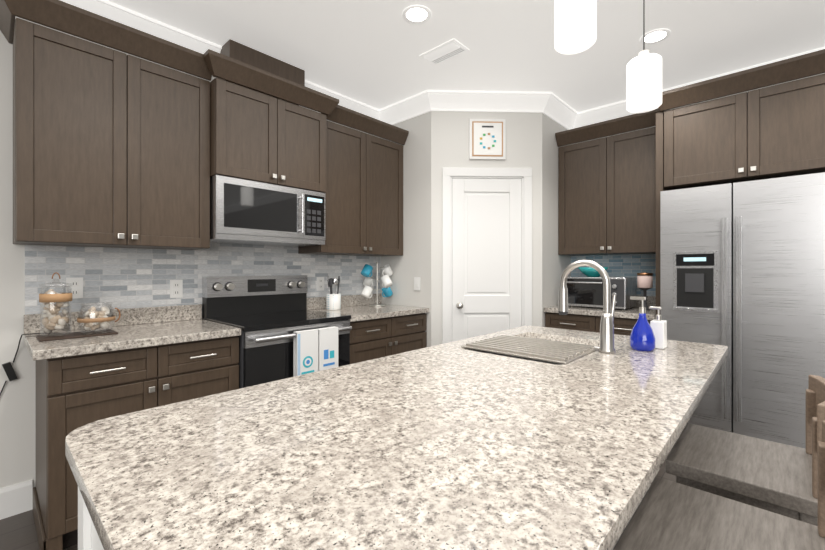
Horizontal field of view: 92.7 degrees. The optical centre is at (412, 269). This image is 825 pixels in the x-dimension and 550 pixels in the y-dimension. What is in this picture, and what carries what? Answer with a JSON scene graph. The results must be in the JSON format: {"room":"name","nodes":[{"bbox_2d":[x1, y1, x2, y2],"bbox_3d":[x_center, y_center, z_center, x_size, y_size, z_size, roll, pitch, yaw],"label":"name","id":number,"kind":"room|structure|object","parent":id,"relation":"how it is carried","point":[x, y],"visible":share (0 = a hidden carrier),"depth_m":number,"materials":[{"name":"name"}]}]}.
{"room":"kitchen","nodes":[
{"label":"kitchen","id":0,"kind":"room"},
{"bbox_2d":[0,16,379,488],"bbox_3d":[-2.471,-0.130,1.601,0.100,2.750,9.100,0,0,43],"label":"wall","id":1,"kind":"structure","parent":0,"point":[17,430],"depth_m":2.00,"materials":[{"name":"white paint"}]},
{"bbox_2d":[0,480,32,519],"bbox_3d":[-3.753,1.170,0.139,0.014,0.150,5.212,0,0,43],"label":"baseboard","id":2,"kind":"structure","parent":1,"relation":"attached to","point":[15,499],"depth_m":1.99,"materials":[{"name":"white wood"}]},
{"bbox_2d":[0,0,211,249],"bbox_3d":[-1.627,-0.695,2.146,0.388,1.130,0.899,0,0,43],"label":"upper cabinet","id":3,"kind":"object","parent":1,"relation":"attached to","point":[111,147],"visible":1,"depth_m":2.01,"materials":[{"name":"brown wood"}]},
{"bbox_2d":[25,243,379,313],"bbox_3d":[-1.159,0.050,2.935,0.006,0.530,2.473,0,0,43],"label":"backsplash","id":4,"kind":"structure","parent":1,"relation":"attached to","point":[121,278],"depth_m":2.48,"materials":[{"name":"tile"}]},
{"bbox_2d":[66,277,82,298],"bbox_3d":[-1.862,0.101,2.168,0.008,0.116,0.072,0,0,43],"label":"electrical outlet","id":5,"kind":"object","parent":4,"relation":"attached to","point":[76,286],"visible":0.9,"depth_m":2.17,"materials":[{"name":"white plastic"}]},
{"bbox_2d":[170,280,182,297],"bbox_3d":[-1.521,0.123,2.534,0.008,0.116,0.072,0,0,43],"label":"electrical outlet","id":6,"kind":"object","parent":4,"relation":"attached to","point":[176,288],"visible":1,"depth_m":2.53,"materials":[{"name":"white plastic"}]},
{"bbox_2d":[317,277,323,290],"bbox_3d":[-0.779,0.119,3.332,0.008,0.116,0.072,0,0,43],"label":"electrical outlet","id":7,"kind":"object","parent":4,"relation":"attached to","point":[320,283],"visible":1,"depth_m":3.33,"materials":[{"name":"white plastic"}]},
{"bbox_2d":[204,39,338,192],"bbox_3d":[-1.022,-1.036,2.735,0.463,0.933,0.914,0,0,43],"label":"upper cabinet","id":8,"kind":"object","parent":1,"relation":"attached to","point":[265,127],"visible":0.98,"depth_m":2.58,"materials":[{"name":"brown wood"}]},
{"bbox_2d":[210,175,324,246],"bbox_3d":[-1.033,-0.376,2.745,0.429,0.381,0.774,0,0,43],"label":"microwave","id":9,"kind":"object","parent":8,"relation":"attached to","point":[242,211],"visible":0.96,"depth_m":2.58,"materials":[{"name":"silver metal"}]},
{"bbox_2d":[298,105,408,255],"bbox_3d":[-0.481,-0.695,3.379,0.388,1.130,0.893,0,0,43],"label":"upper cabinet","id":10,"kind":"object","parent":1,"relation":"attached to","point":[364,198],"visible":0.88,"depth_m":3.25,"materials":[{"name":"brown wood"}]},
{"bbox_2d":[0,449,675,549],"bbox_3d":[0.446,1.295,-0.769,8.600,0.100,9.600,0,0,43],"label":"floor","id":11,"kind":"structure","parent":0,"point":[18,531],"depth_m":1.87,"materials":[{"name":"brown wood"}]},
{"bbox_2d":[78,497,100,549],"bbox_3d":[0.219,0.803,1.328,0.612,0.885,1.997,0,0,43],"label":"kitchen island","id":12,"kind":"object","parent":11,"relation":"on","point":[86,541],"depth_m":0.76,"materials":[{"name":"white"}]},
{"bbox_2d":[65,325,727,549],"bbox_3d":[0.318,0.344,1.261,0.940,0.030,2.080,0,0,43],"label":"island countertop","id":13,"kind":"structure","parent":12,"relation":"on","point":[446,446],"depth_m":0.71,"materials":[{"name":"beige stone"}]},
{"bbox_2d":[461,335,598,363],"bbox_3d":[0.488,0.322,1.649,0.446,0.014,0.350,0,0,43],"label":"board","id":14,"kind":"object","parent":13,"relation":"on","point":[553,351],"visible":0.98,"depth_m":1.59,"materials":[{"name":"silver metal"}]},
{"bbox_2d":[558,260,615,352],"bbox_3d":[0.730,0.143,1.646,0.228,0.372,0.095,0,0,43],"label":"faucet","id":15,"kind":"object","parent":13,"relation":"on","point":[607,333],"visible":1,"depth_m":1.58,"materials":[{"name":"silver metal"}]},
{"bbox_2d":[630,296,655,350],"bbox_3d":[0.949,0.221,1.623,0.094,0.217,0.094,0,0,43],"label":"soap bottle","id":16,"kind":"object","parent":13,"relation":"on","point":[642,337],"visible":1,"depth_m":1.60,"materials":[{"name":"blue glass"}]},
{"bbox_2d":[649,306,666,348],"bbox_3d":[1.036,0.243,1.665,0.060,0.172,0.060,0,0,43],"label":"soap bottle","id":17,"kind":"object","parent":13,"relation":"on","point":[658,325],"visible":0.94,"depth_m":1.64,"materials":[{"name":"white plastic"}]},
{"bbox_2d":[23,304,240,549],"bbox_3d":[-1.481,0.738,2.118,0.640,1.015,0.848,0,0,43],"label":"base cabinet","id":18,"kind":"object","parent":11,"relation":"on","point":[144,358],"visible":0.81,"depth_m":1.86,"materials":[{"name":"brown wood"}]},
{"bbox_2d":[0,332,57,394],"bbox_3d":[-2.010,0.634,1.923,0.129,0.625,0.402,0,0,43],"label":"power cord","id":19,"kind":"object","parent":18,"relation":"hanging from","point":[10,371],"visible":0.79,"depth_m":1.98,"materials":[{"name":"black plastic"}]},
{"bbox_2d":[36,329,117,340],"bbox_3d":[-1.676,0.326,1.972,0.190,0.007,0.295,0,0,43],"label":"tray","id":20,"kind":"object","parent":18,"relation":"on","point":[59,337],"visible":0.83,"depth_m":1.93,"materials":[{"name":"brown wood"}]},
{"bbox_2d":[39,272,71,336],"bbox_3d":[-1.752,0.167,1.934,0.122,0.308,0.122,0,0,43],"label":"jar","id":21,"kind":"object","parent":20,"relation":"on","point":[51,320],"visible":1,"depth_m":1.91,"materials":[{"name":"clear glass"}]},
{"bbox_2d":[77,302,120,333],"bbox_3d":[-1.606,0.244,2.018,0.154,0.153,0.178,0,0,43],"label":"jar","id":22,"kind":"object","parent":20,"relation":"on","point":[95,319],"visible":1,"depth_m":1.98,"materials":[{"name":"clear glass"}]},
{"bbox_2d":[202,275,351,388],"bbox_3d":[-0.900,0.645,2.683,0.703,1.200,0.754,0,0,43],"label":"range","id":23,"kind":"object","parent":11,"relation":"on","point":[268,315],"visible":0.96,"depth_m":2.63,"materials":[{"name":"grey"}]},
{"bbox_2d":[293,326,337,376],"bbox_3d":[-0.608,0.592,2.502,0.044,0.426,0.305,0,0,43],"label":"towels","id":24,"kind":"object","parent":23,"relation":"hanging from","point":[313,351],"visible":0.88,"depth_m":2.47,"materials":[{"name":"white fabric"}]},
{"bbox_2d":[307,293,428,363],"bbox_3d":[-0.376,0.738,3.306,0.640,1.015,0.857,0,0,43],"label":"base cabinet","id":25,"kind":"object","parent":11,"relation":"on","point":[383,331],"visible":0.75,"depth_m":3.15,"materials":[{"name":"brown wood"}]},
{"bbox_2d":[326,276,340,309],"bbox_3d":[-0.654,0.190,3.261,0.120,0.279,0.120,0,0,43],"label":"utensil holder","id":26,"kind":"object","parent":25,"relation":"on","point":[333,301],"visible":1,"depth_m":3.22,"materials":[{"name":"ceramic"}]},
{"bbox_2d":[361,262,392,306],"bbox_3d":[-0.321,0.129,3.576,0.281,0.401,0.281,0,0,-2],"label":"mug tree","id":27,"kind":"object","parent":25,"relation":"on","point":[367,290],"visible":1,"depth_m":3.52,"materials":[{"name":"white ceramic"}]},
{"bbox_2d":[544,296,655,335],"bbox_3d":[1.670,0.738,3.385,0.844,1.015,0.640,0,0,43],"label":"base cabinet","id":28,"kind":"object","parent":11,"relation":"on","point":[581,318],"visible":0.27,"depth_m":3.24,"materials":[{"name":"brown wood"}]},
{"bbox_2d":[567,277,635,309],"bbox_3d":[1.637,0.197,3.450,0.490,0.264,0.398,0,0,43],"label":"toaster oven","id":29,"kind":"object","parent":28,"relation":"on","point":[586,291],"visible":0.75,"depth_m":3.33,"materials":[{"name":"silver metal"}]},
{"bbox_2d":[578,267,608,276],"bbox_3d":[1.613,0.021,3.512,0.250,0.085,0.250,0,0,43],"label":"bowl","id":30,"kind":"object","parent":29,"relation":"on","point":[589,272],"visible":0.81,"depth_m":3.45,"materials":[{"name":"teal ceramic"}]},
{"bbox_2d":[637,273,652,309],"bbox_3d":[1.906,0.176,3.225,0.114,0.306,0.114,0,0,43],"label":"candle holder","id":31,"kind":"object","parent":28,"relation":"on","point":[644,282],"visible":0.79,"depth_m":3.19,"materials":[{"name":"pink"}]},
{"bbox_2d":[656,112,667,314],"bbox_3d":[2.006,0.051,3.086,0.047,2.387,0.622,0,0,43],"label":"panel","id":32,"kind":"object","parent":11,"relation":"on","point":[659,151],"visible":0.25,"depth_m":2.86,"materials":[{"name":"brown wood"}]},
{"bbox_2d":[613,421,824,549],"bbox_3d":[0.696,0.792,0.841,0.394,0.905,0.420,0,0,43],"label":"stool","id":33,"kind":"object","parent":11,"relation":"on","point":[669,515],"visible":1,"depth_m":0.89,"materials":[{"name":"brown wood"}]},
{"bbox_2d":[660,172,824,448],"bbox_3d":[2.270,0.348,2.654,0.896,1.770,0.841,0,0,43],"label":"fridge","id":34,"kind":"object","parent":11,"relation":"on","point":[742,271],"visible":0.83,"depth_m":2.37,"materials":[{"name":"grey metal"}]},
{"bbox_2d":[666,375,824,525],"bbox_3d":[1.057,0.792,1.229,0.394,0.905,0.420,0,0,43],"label":"stool","id":35,"kind":"object","parent":11,"relation":"on","point":[776,477],"visible":0.62,"depth_m":1.17,"materials":[{"name":"brown wood"}]},
{"bbox_2d":[380,111,430,346],"bbox_3d":[-0.044,-0.130,3.657,0.656,2.750,0.100,0,0,43],"label":"wall","id":36,"kind":"structure","parent":0,"point":[410,263],"depth_m":3.52,"materials":[{"name":"white paint"}]},
{"bbox_2d":[414,277,419,289],"bbox_3d":[0.040,0.125,3.495,0.072,0.116,0.010,0,0,43],"label":"light switch","id":37,"kind":"object","parent":36,"relation":"attached to","point":[416,283],"visible":1,"depth_m":3.49,"materials":[{"name":"white plastic"}]},
{"bbox_2d":[108,0,824,111],"bbox_3d":[0.446,-1.555,-0.769,8.600,0.100,9.600,0,0,43],"label":"ceiling","id":38,"kind":"structure","parent":0,"point":[368,52],"depth_m":2.56,"materials":[{"name":"white paint"}]},
{"bbox_2d":[402,5,430,23],"bbox_3d":[0.025,-1.502,2.318,0.170,0.006,0.170,0,0,43],"label":"recessed light","id":39,"kind":"object","parent":38,"relation":"in","point":[414,13],"visible":1,"depth_m":2.32,"materials":[{"name":"white"}]},
{"bbox_2d":[419,38,469,65],"bbox_3d":[0.219,-1.495,2.725,0.300,0.018,0.180,0,0,43],"label":"ceiling vent","id":40,"kind":"object","parent":38,"relation":"in","point":[445,51],"visible":1,"depth_m":2.70,"materials":[{"name":"white metal"}]},
{"bbox_2d":[554,0,596,54],"bbox_3d":[0.583,-1.155,1.412,0.140,0.699,0.140,0,0,43],"label":"pendant light","id":41,"kind":"object","parent":38,"relation":"hanging from","point":[575,26],"visible":1,"depth_m":1.36,"materials":[{"name":"white glass"}]},
{"bbox_2d":[626,0,661,112],"bbox_3d":[1.046,-1.117,1.777,0.140,0.774,0.140,0,0,43],"label":"pendant light","id":42,"kind":"object","parent":38,"relation":"hanging from","point":[644,81],"visible":1,"depth_m":1.73,"materials":[{"name":"white glass"}]},
{"bbox_2d":[640,28,670,44],"bbox_3d":[1.564,-1.502,2.537,0.170,0.006,0.170,0,0,43],"label":"recessed light","id":43,"kind":"object","parent":38,"relation":"in","point":[656,35],"visible":0.92,"depth_m":2.53,"materials":[{"name":"white"}]},
{"bbox_2d":[431,111,541,345],"bbox_3d":[0.636,-0.130,3.714,1.000,2.750,0.600,0,0,-2],"label":"wall","id":44,"kind":"structure","parent":0,"point":[450,139],"depth_m":3.41,"materials":[{"name":"white paint"}]},
{"bbox_2d":[60,0,824,129],"bbox_3d":[0.461,-1.438,-1.193,8.000,0.135,9.000,0,0,43],"label":"crown molding","id":45,"kind":"structure","parent":44,"relation":"attached to","point":[554,107],"depth_m":3.36,"materials":[{"name":"white"}]},
{"bbox_2d":[442,167,531,343],"bbox_3d":[0.645,0.182,3.455,0.780,2.125,0.118,0,0,-2],"label":"door frame","id":46,"kind":"structure","parent":44,"relation":"attached to","point":[523,174],"depth_m":3.40,"materials":[{"name":"white wood"}]},
{"bbox_2d":[452,178,521,341],"bbox_3d":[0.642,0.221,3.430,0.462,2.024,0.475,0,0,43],"label":"pantry door","id":47,"kind":"structure","parent":44,"relation":"in","point":[486,256],"depth_m":3.42,"materials":[{"name":"white wood"}]},
{"bbox_2d":[469,119,504,159],"bbox_3d":[0.647,-1.127,3.398,0.312,0.345,0.030,0,0,-2],"label":"picture frame","id":48,"kind":"object","parent":44,"relation":"attached to","point":[486,139],"visible":1,"depth_m":3.39,"materials":[{"name":"white paper"}]},
{"bbox_2d":[542,113,570,326],"bbox_3d":[1.318,-0.130,3.706,0.100,2.750,0.656,0,0,43],"label":"wall","id":49,"kind":"structure","parent":0,"point":[555,264],"depth_m":3.56,"materials":[{"name":"white paint"}]},
{"bbox_2d":[574,73,824,255],"bbox_3d":[3.559,-0.130,2.139,8.000,2.750,0.100,0,0,43],"label":"wall","id":50,"kind":"structure","parent":0,"point":[704,101],"depth_m":3.14,"materials":[{"name":"white paint"}]},
{"bbox_2d":[555,108,660,255],"bbox_3d":[1.756,-0.700,3.478,0.844,1.120,0.388,0,0,43],"label":"upper cabinet","id":51,"kind":"object","parent":50,"relation":"attached to","point":[606,195],"visible":0.88,"depth_m":3.37,"materials":[{"name":"brown wood"}]},
{"bbox_2d":[571,254,655,295],"bbox_3d":[1.887,0.053,3.621,0.847,0.384,0.006,0,0,43],"label":"backsplash","id":52,"kind":"structure","parent":50,"relation":"attached to","point":[627,265],"depth_m":3.57,"materials":[{"name":"tile"}]},
{"bbox_2d":[658,49,824,189],"bbox_3d":[2.339,-0.927,2.728,1.052,0.665,0.693,0,0,43],"label":"upper cabinet","id":53,"kind":"object","parent":50,"relation":"attached to","point":[773,131],"visible":0.98,"depth_m":2.52,"materials":[{"name":"brown wood"}]}
]}

